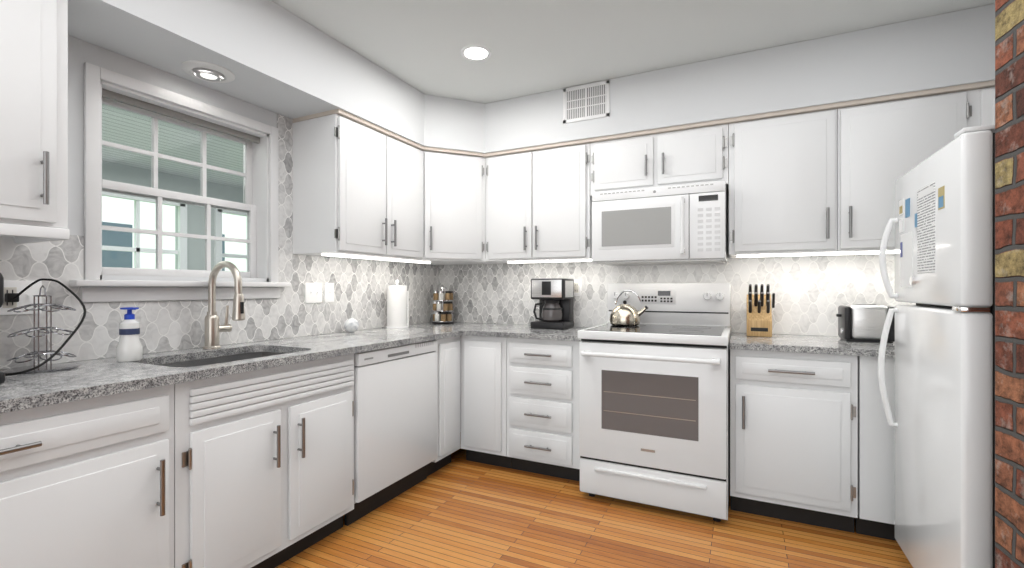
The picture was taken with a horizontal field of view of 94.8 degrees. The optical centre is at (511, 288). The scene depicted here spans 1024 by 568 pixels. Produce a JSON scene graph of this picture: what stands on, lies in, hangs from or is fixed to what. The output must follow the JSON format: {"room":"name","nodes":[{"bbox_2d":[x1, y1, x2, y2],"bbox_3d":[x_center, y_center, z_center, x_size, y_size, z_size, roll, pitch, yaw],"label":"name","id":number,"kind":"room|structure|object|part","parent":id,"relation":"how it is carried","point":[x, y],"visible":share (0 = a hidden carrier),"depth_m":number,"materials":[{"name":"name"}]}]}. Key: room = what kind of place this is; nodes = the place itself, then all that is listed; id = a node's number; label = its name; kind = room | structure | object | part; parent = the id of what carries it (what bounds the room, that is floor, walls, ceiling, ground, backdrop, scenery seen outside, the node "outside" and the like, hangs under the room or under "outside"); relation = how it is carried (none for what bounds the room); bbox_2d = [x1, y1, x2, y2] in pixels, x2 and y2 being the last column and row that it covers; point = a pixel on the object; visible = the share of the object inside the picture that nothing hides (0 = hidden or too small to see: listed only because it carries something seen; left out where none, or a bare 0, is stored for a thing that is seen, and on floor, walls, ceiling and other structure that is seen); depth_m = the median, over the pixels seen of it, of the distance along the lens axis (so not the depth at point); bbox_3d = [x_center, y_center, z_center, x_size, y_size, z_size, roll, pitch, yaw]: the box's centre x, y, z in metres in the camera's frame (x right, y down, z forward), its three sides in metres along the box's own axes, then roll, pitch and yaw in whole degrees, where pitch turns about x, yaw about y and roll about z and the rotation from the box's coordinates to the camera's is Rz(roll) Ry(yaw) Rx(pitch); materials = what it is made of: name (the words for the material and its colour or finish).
{"room":"kitchen","nodes":[
{"label":"kitchen","id":0,"kind":"room"},
{"bbox_2d":[1,35,428,369],"bbox_3d":[-1.854,-0.060,1.446,0.150,2.415,5.405,0,0,26],"label":"wall","id":1,"kind":"structure","parent":0,"point":[81,53],"depth_m":1.83,"materials":[{"name":"white paint"}]},
{"bbox_2d":[0,280,41,314],"bbox_3d":[-1.676,0.032,1.601,0.017,0.115,0.116,0,0,26],"label":"outlet","id":2,"kind":"object","parent":1,"relation":"attached to","point":[26,298],"depth_m":1.61,"materials":[{"name":"white plastic"}]},
{"bbox_2d":[0,0,68,243],"bbox_3d":[-1.727,-0.529,1.092,0.383,0.757,0.981,0,0,26],"label":"upper cabinet","id":3,"kind":"object","parent":1,"relation":"attached to","point":[33,121],"visible":1,"depth_m":1.39,"materials":[{"name":"white paint"}]},
{"bbox_2d":[69,62,290,302],"bbox_3d":[-1.473,-0.397,2.157,0.209,0.902,0.907,0,0,26],"label":"window","id":4,"kind":"structure","parent":1,"relation":"in","point":[96,288],"depth_m":2.10,"materials":[{"name":"white paint"}]},
{"bbox_3d":[-1.520,-0.421,2.179,0.092,0.740,0.703,0,0,26],"label":"window sashes","id":5,"kind":"part","parent":4,"relation":"part of","materials":[{"name":"white wood"}]},
{"bbox_2d":[0,114,437,369],"bbox_3d":[-1.335,-0.328,2.328,0.007,1.198,3.346,0,0,26],"label":"tile backsplash","id":6,"kind":"structure","parent":1,"relation":"attached to","point":[360,291],"depth_m":2.28,"materials":[{"name":"grey tile"}]},
{"bbox_2d":[305,283,325,302],"bbox_3d":[-1.137,0.028,2.707,0.017,0.115,0.116,0,0,26],"label":"outlet","id":7,"kind":"object","parent":1,"relation":"attached to","point":[313,292],"depth_m":2.70,"materials":[{"name":"white plastic"}]},
{"bbox_2d":[326,283,333,301],"bbox_3d":[-1.086,0.028,2.810,0.017,0.115,0.070,0,0,26],"label":"outlet","id":8,"kind":"object","parent":1,"relation":"attached to","point":[329,286],"depth_m":2.81,"materials":[{"name":"white plastic"}]},
{"bbox_2d":[293,114,422,260],"bbox_3d":[-0.879,-0.547,2.829,0.383,0.722,0.743,0,0,26],"label":"upper cabinet","id":9,"kind":"object","parent":1,"relation":"attached to","point":[357,189],"visible":1,"depth_m":2.57,"materials":[{"name":"white paint"}]},
{"bbox_2d":[321,254,429,263],"bbox_3d":[-0.808,-0.180,2.963,0.030,0.009,0.950,0,0,26],"label":"under-cabinet light","id":10,"kind":"object","parent":9,"relation":"attached to","point":[334,255],"depth_m":2.85,"materials":[{"name":"white plastic"}]},
{"bbox_2d":[389,151,505,264],"bbox_3d":[-0.466,-0.547,3.406,0.621,0.722,0.658,0,0,26],"label":"upper cabinet","id":11,"kind":"object","parent":1,"relation":"attached to","point":[454,209],"visible":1,"depth_m":3.17,"materials":[{"name":"white paint"}]},
{"bbox_2d":[275,432,912,567],"bbox_3d":[-0.127,1.177,0.687,3.920,0.060,5.555,0,0,26],"label":"floor","id":12,"kind":"structure","parent":0,"point":[459,510],"depth_m":2.18,"materials":[{"name":"brown wood"}]},
{"bbox_2d":[0,384,173,567],"bbox_3d":[-1.516,0.727,1.242,0.626,0.841,0.875,0,0,26],"label":"base cabinet","id":13,"kind":"object","parent":12,"relation":"on","point":[87,483],"visible":0.94,"depth_m":1.31,"materials":[{"name":"white paint"}]},
{"bbox_2d":[174,354,353,567],"bbox_3d":[-1.151,0.727,1.990,0.626,0.841,0.784,0,0,26],"label":"base cabinet","id":14,"kind":"object","parent":12,"relation":"on","point":[263,468],"visible":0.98,"depth_m":1.78,"materials":[{"name":"white paint"}]},
{"bbox_2d":[345,340,437,525],"bbox_3d":[-0.847,0.728,2.646,0.588,0.836,0.646,0,0,26],"label":"dishwasher","id":15,"kind":"object","parent":12,"relation":"on","point":[395,421],"visible":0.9,"depth_m":2.46,"materials":[{"name":"white metal"}]},
{"bbox_2d":[427,335,511,475],"bbox_3d":[-0.379,0.727,3.256,0.905,0.841,0.847,0,0,26],"label":"base cabinet","id":16,"kind":"object","parent":12,"relation":"on","point":[483,399],"visible":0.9,"depth_m":2.96,"materials":[{"name":"white paint"}]},
{"bbox_2d":[0,322,491,412],"bbox_3d":[-1.052,0.391,2.193,0.630,0.237,3.352,0,0,26],"label":"countertop","id":17,"kind":"structure","parent":16,"relation":"on","point":[88,379],"depth_m":1.74,"materials":[{"name":"grey stone"}]},
{"bbox_2d":[0,273,4,383],"bbox_3d":[-1.579,0.111,1.292,0.240,0.320,0.200,0,0,26],"label":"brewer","id":18,"kind":"object","parent":17,"relation":"on","point":[2,377],"visible":0.94,"depth_m":1.32,"materials":[{"name":"black plastic"}]},
{"bbox_2d":[3,285,78,373],"bbox_3d":[-1.569,0.131,1.573,0.180,0.280,0.180,0,0,26],"label":"rack","id":19,"kind":"object","parent":17,"relation":"on","point":[47,367],"visible":0.98,"depth_m":1.56,"materials":[{"name":"silver metal"}]},
{"bbox_2d":[5,278,85,375],"bbox_3d":[-1.589,0.119,1.509,0.309,0.303,0.173,0,0,-2],"label":"power cord","id":20,"kind":"object","parent":17,"relation":"on","point":[11,297],"visible":0.98,"depth_m":1.56,"materials":[{"name":"black plastic"}]},
{"bbox_2d":[116,307,142,361],"bbox_3d":[-1.432,0.171,1.762,0.078,0.200,0.078,0,0,26],"label":"soap dispenser","id":21,"kind":"object","parent":17,"relation":"on","point":[129,347],"visible":1,"depth_m":1.74,"materials":[{"name":"white plastic"}]},
{"bbox_2d":[203,261,244,348],"bbox_3d":[-1.260,0.075,2.101,0.247,0.391,0.116,0,0,26],"label":"pull-down faucet","id":22,"kind":"object","parent":17,"relation":"on","point":[213,328],"visible":1,"depth_m":2.09,"materials":[{"name":"silver metal"}]},
{"bbox_2d":[344,317,358,331],"bbox_3d":[-0.984,0.225,2.887,0.086,0.093,0.086,0,0,26],"label":"decor","id":23,"kind":"object","parent":17,"relation":"on","point":[351,324],"visible":1,"depth_m":2.86,"materials":[{"name":"white ceramic"}]},
{"bbox_2d":[386,280,408,328],"bbox_3d":[-0.784,0.107,3.221,0.157,0.328,0.150,0,0,26],"label":"paper towel holder","id":24,"kind":"object","parent":17,"relation":"on","point":[397,306],"visible":1,"depth_m":3.17,"materials":[{"name":"white paper"}]},
{"bbox_2d":[431,287,453,323],"bbox_3d":[-0.533,0.130,3.630,0.176,0.281,0.176,0,0,26],"label":"spice carousel","id":25,"kind":"object","parent":17,"relation":"on","point":[442,302],"visible":1,"depth_m":3.58,"materials":[{"name":"silver metal"}]},
{"bbox_2d":[464,323,589,340],"bbox_3d":[0.188,0.289,3.114,0.793,0.032,0.609,0,0,26],"label":"countertop","id":26,"kind":"structure","parent":16,"relation":"on","point":[496,330],"depth_m":2.95,"materials":[{"name":"grey stone"}]},
{"bbox_2d":[530,278,573,329],"bbox_3d":[0.277,0.103,3.207,0.237,0.335,0.230,0,0,26],"label":"coffee maker","id":27,"kind":"object","parent":26,"relation":"on","point":[555,296],"visible":1,"depth_m":3.13,"materials":[{"name":"black plastic"}]},
{"bbox_2d":[507,338,580,480],"bbox_3d":[0.309,0.727,3.044,0.511,0.841,0.626,0,0,26],"label":"base cabinet","id":28,"kind":"object","parent":12,"relation":"on","point":[542,407],"visible":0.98,"depth_m":2.80,"materials":[{"name":"white paint"}]},
{"bbox_2d":[578,283,730,521],"bbox_3d":[0.837,0.558,2.687,0.740,1.178,0.790,0,0,26],"label":"range","id":29,"kind":"object","parent":12,"relation":"on","point":[654,407],"visible":0.94,"depth_m":2.40,"materials":[{"name":"white metal"}]},
{"bbox_2d":[610,290,647,325],"bbox_3d":[0.711,0.117,2.862,0.233,0.216,0.184,0,0,26],"label":"kettle","id":30,"kind":"object","parent":29,"relation":"on","point":[624,314],"visible":1,"depth_m":2.81,"materials":[{"name":"silver metal"}]},
{"bbox_2d":[730,349,857,532],"bbox_3d":[1.449,0.727,2.488,0.526,0.841,0.626,0,0,26],"label":"base cabinet","id":31,"kind":"object","parent":12,"relation":"on","point":[793,437],"visible":0.98,"depth_m":2.24,"materials":[{"name":"white paint"}]},
{"bbox_2d":[730,332,894,357],"bbox_3d":[1.864,0.289,2.296,1.443,0.032,0.609,0,0,26],"label":"countertop","id":32,"kind":"structure","parent":31,"relation":"on","point":[834,345],"depth_m":2.27,"materials":[{"name":"grey stone"}]},
{"bbox_2d":[747,284,774,336],"bbox_3d":[1.421,0.124,2.687,0.144,0.293,0.202,0,0,26],"label":"knife block","id":33,"kind":"object","parent":32,"relation":"on","point":[759,316],"visible":1,"depth_m":2.64,"materials":[{"name":"brown wood"}]},
{"bbox_2d":[836,304,894,342],"bbox_3d":[1.814,0.178,2.430,0.230,0.186,0.188,0,0,26],"label":"toaster","id":34,"kind":"object","parent":32,"relation":"on","point":[861,322],"visible":0.92,"depth_m":2.36,"materials":[{"name":"silver metal"}]},
{"bbox_2d":[856,356,895,540],"bbox_3d":[2.112,0.727,2.195,0.906,0.841,0.570,0,0,26],"label":"cabinet filler","id":35,"kind":"object","parent":12,"relation":"on","point":[876,475],"visible":0.23,"depth_m":2.12,"materials":[{"name":"white paint"}]},
{"bbox_2d":[878,124,994,567],"bbox_3d":[1.767,0.340,1.516,0.823,1.614,0.684,0,0,26],"label":"fridge","id":36,"kind":"object","parent":12,"relation":"on","point":[943,220],"visible":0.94,"depth_m":1.48,"materials":[{"name":"white metal"}]},
{"bbox_2d":[995,0,1023,567],"bbox_3d":[0.815,-0.059,-0.609,0.788,2.413,3.748,0,0,26],"label":"wall pier","id":37,"kind":"object","parent":12,"relation":"on","point":[1009,283],"depth_m":1.19,"materials":[{"name":"red brick"}]},
{"bbox_2d":[271,0,994,103],"bbox_3d":[-0.127,-1.298,0.687,3.920,0.060,5.555,0,0,26],"label":"ceiling","id":38,"kind":"structure","parent":0,"point":[537,46],"depth_m":2.33,"materials":[{"name":"white paint"}]},
{"bbox_2d":[461,45,490,60],"bbox_3d":[-0.193,-1.264,2.535,0.164,0.006,0.164,0,0,26],"label":"recessed light","id":39,"kind":"object","parent":38,"relation":"in","point":[475,52],"visible":1,"depth_m":2.53,"materials":[{"name":"white paint"}]},
{"bbox_2d":[68,0,994,157],"bbox_3d":[-0.127,-1.088,0.687,3.616,0.356,5.251,0,0,26],"label":"soffit beam","id":40,"kind":"structure","parent":38,"relation":"attached to","point":[272,56],"depth_m":2.36,"materials":[{"name":"white paint"}]},
{"bbox_2d":[181,60,234,82],"bbox_3d":[-1.302,-0.916,2.019,0.196,0.026,0.196,0,0,26],"label":"recessed light","id":41,"kind":"object","parent":40,"relation":"attached to","point":[208,71],"visible":1,"depth_m":1.99,"materials":[{"name":"white metal"}]},
{"bbox_2d":[563,80,609,123],"bbox_3d":[0.458,-1.151,2.915,0.299,0.220,0.006,0,0,26],"label":"air vent grille","id":42,"kind":"object","parent":40,"relation":"attached to","point":[586,102],"visible":1,"depth_m":2.91,"materials":[{"name":"white metal"}]},
{"bbox_2d":[460,194,816,431],"bbox_3d":[1.058,-0.060,3.116,3.920,2.415,0.150,0,0,26],"label":"wall","id":43,"kind":"structure","parent":0,"point":[575,326],"depth_m":3.75,"materials":[{"name":"white paint"}]},
{"bbox_2d":[486,143,591,263],"bbox_3d":[0.214,-0.542,3.227,0.754,0.732,0.383,0,0,26],"label":"upper cabinet","id":44,"kind":"object","parent":43,"relation":"attached to","point":[538,205],"depth_m":3.07,"materials":[{"name":"white paint"}]},
{"bbox_3d":[0.263,-0.180,3.197,0.640,0.009,0.030,0,0,26],"label":"under-cabinet light rail","id":45,"kind":"part","parent":44,"relation":"part of","materials":[{"name":"white wood"}]},
{"bbox_2d":[574,279,580,295],"bbox_3d":[0.453,-0.003,3.313,0.070,0.115,0.009,0,0,26],"label":"outlet","id":46,"kind":"object","parent":43,"relation":"attached to","point":[577,283],"depth_m":3.31,"materials":[{"name":"white plastic"}]},
{"bbox_2d":[590,124,728,195],"bbox_3d":[0.901,-0.743,2.892,0.785,0.331,0.383,0,0,26],"label":"wall cabinet","id":47,"kind":"object","parent":43,"relation":"attached to","point":[695,155],"visible":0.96,"depth_m":2.74,"materials":[{"name":"white paint"}]},
{"bbox_2d":[592,180,727,265],"bbox_3d":[0.891,-0.360,2.831,0.726,0.423,0.500,0,0,26],"label":"microwave","id":48,"kind":"object","parent":47,"relation":"attached to","point":[679,224],"visible":1,"depth_m":2.64,"materials":[{"name":"white plastic"}]},
{"bbox_2d":[438,254,915,335],"bbox_3d":[1.022,0.037,3.045,3.615,0.467,0.007,0,0,26],"label":"tile backsplash","id":49,"kind":"structure","parent":43,"relation":"attached to","point":[813,294],"depth_m":2.90,"materials":[{"name":"grey tile"}]},
{"bbox_2d":[729,109,836,257],"bbox_3d":[1.480,-0.547,2.610,0.498,0.722,0.383,0,0,26],"label":"upper cabinet","id":50,"kind":"object","parent":43,"relation":"attached to","point":[782,184],"visible":1,"depth_m":2.46,"materials":[{"name":"white paint"}]},
{"bbox_2d":[737,251,894,257],"bbox_3d":[1.894,-0.180,2.402,1.350,0.009,0.030,0,0,26],"label":"under-cabinet light","id":51,"kind":"object","parent":50,"relation":"attached to","point":[816,254],"depth_m":2.52,"materials":[{"name":"white plastic"}]},
{"bbox_2d":[834,87,994,254],"bbox_3d":[2.134,-0.547,2.291,0.954,0.722,0.383,0,0,26],"label":"upper cabinet","id":52,"kind":"object","parent":43,"relation":"attached to","point":[882,147],"visible":0.5,"depth_m":2.28,"materials":[{"name":"white paint"}]},
{"label":"outside","id":53,"kind":"structure","parent":0,"visible":0},
{"bbox_3d":[-15.276,0.917,8.156,29.840,0.060,45.000,0,0,26],"label":"ground","id":54,"kind":"structure","parent":53,"visible":0},
{"bbox_2d":[102,196,246,271],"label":"window","id":55,"kind":"structure","parent":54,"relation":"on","point":[167,244],"depth_m":9.77,"materials":[{"name":"white"}]},
{"bbox_2d":[102,160,246,270],"bbox_3d":[-3.004,-0.143,2.749,3.040,2.060,8.240,0,0,26],"label":"exterior wall","id":56,"kind":"structure","parent":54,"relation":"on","point":[177,182],"depth_m":4.95,"materials":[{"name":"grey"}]},
{"bbox_2d":[102,104,242,187],"bbox_3d":[-3.122,-1.193,2.506,3.040,0.040,7.500,0,0,26],"label":"porch ceiling","id":57,"kind":"structure","parent":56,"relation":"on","point":[121,137],"depth_m":3.92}
]}

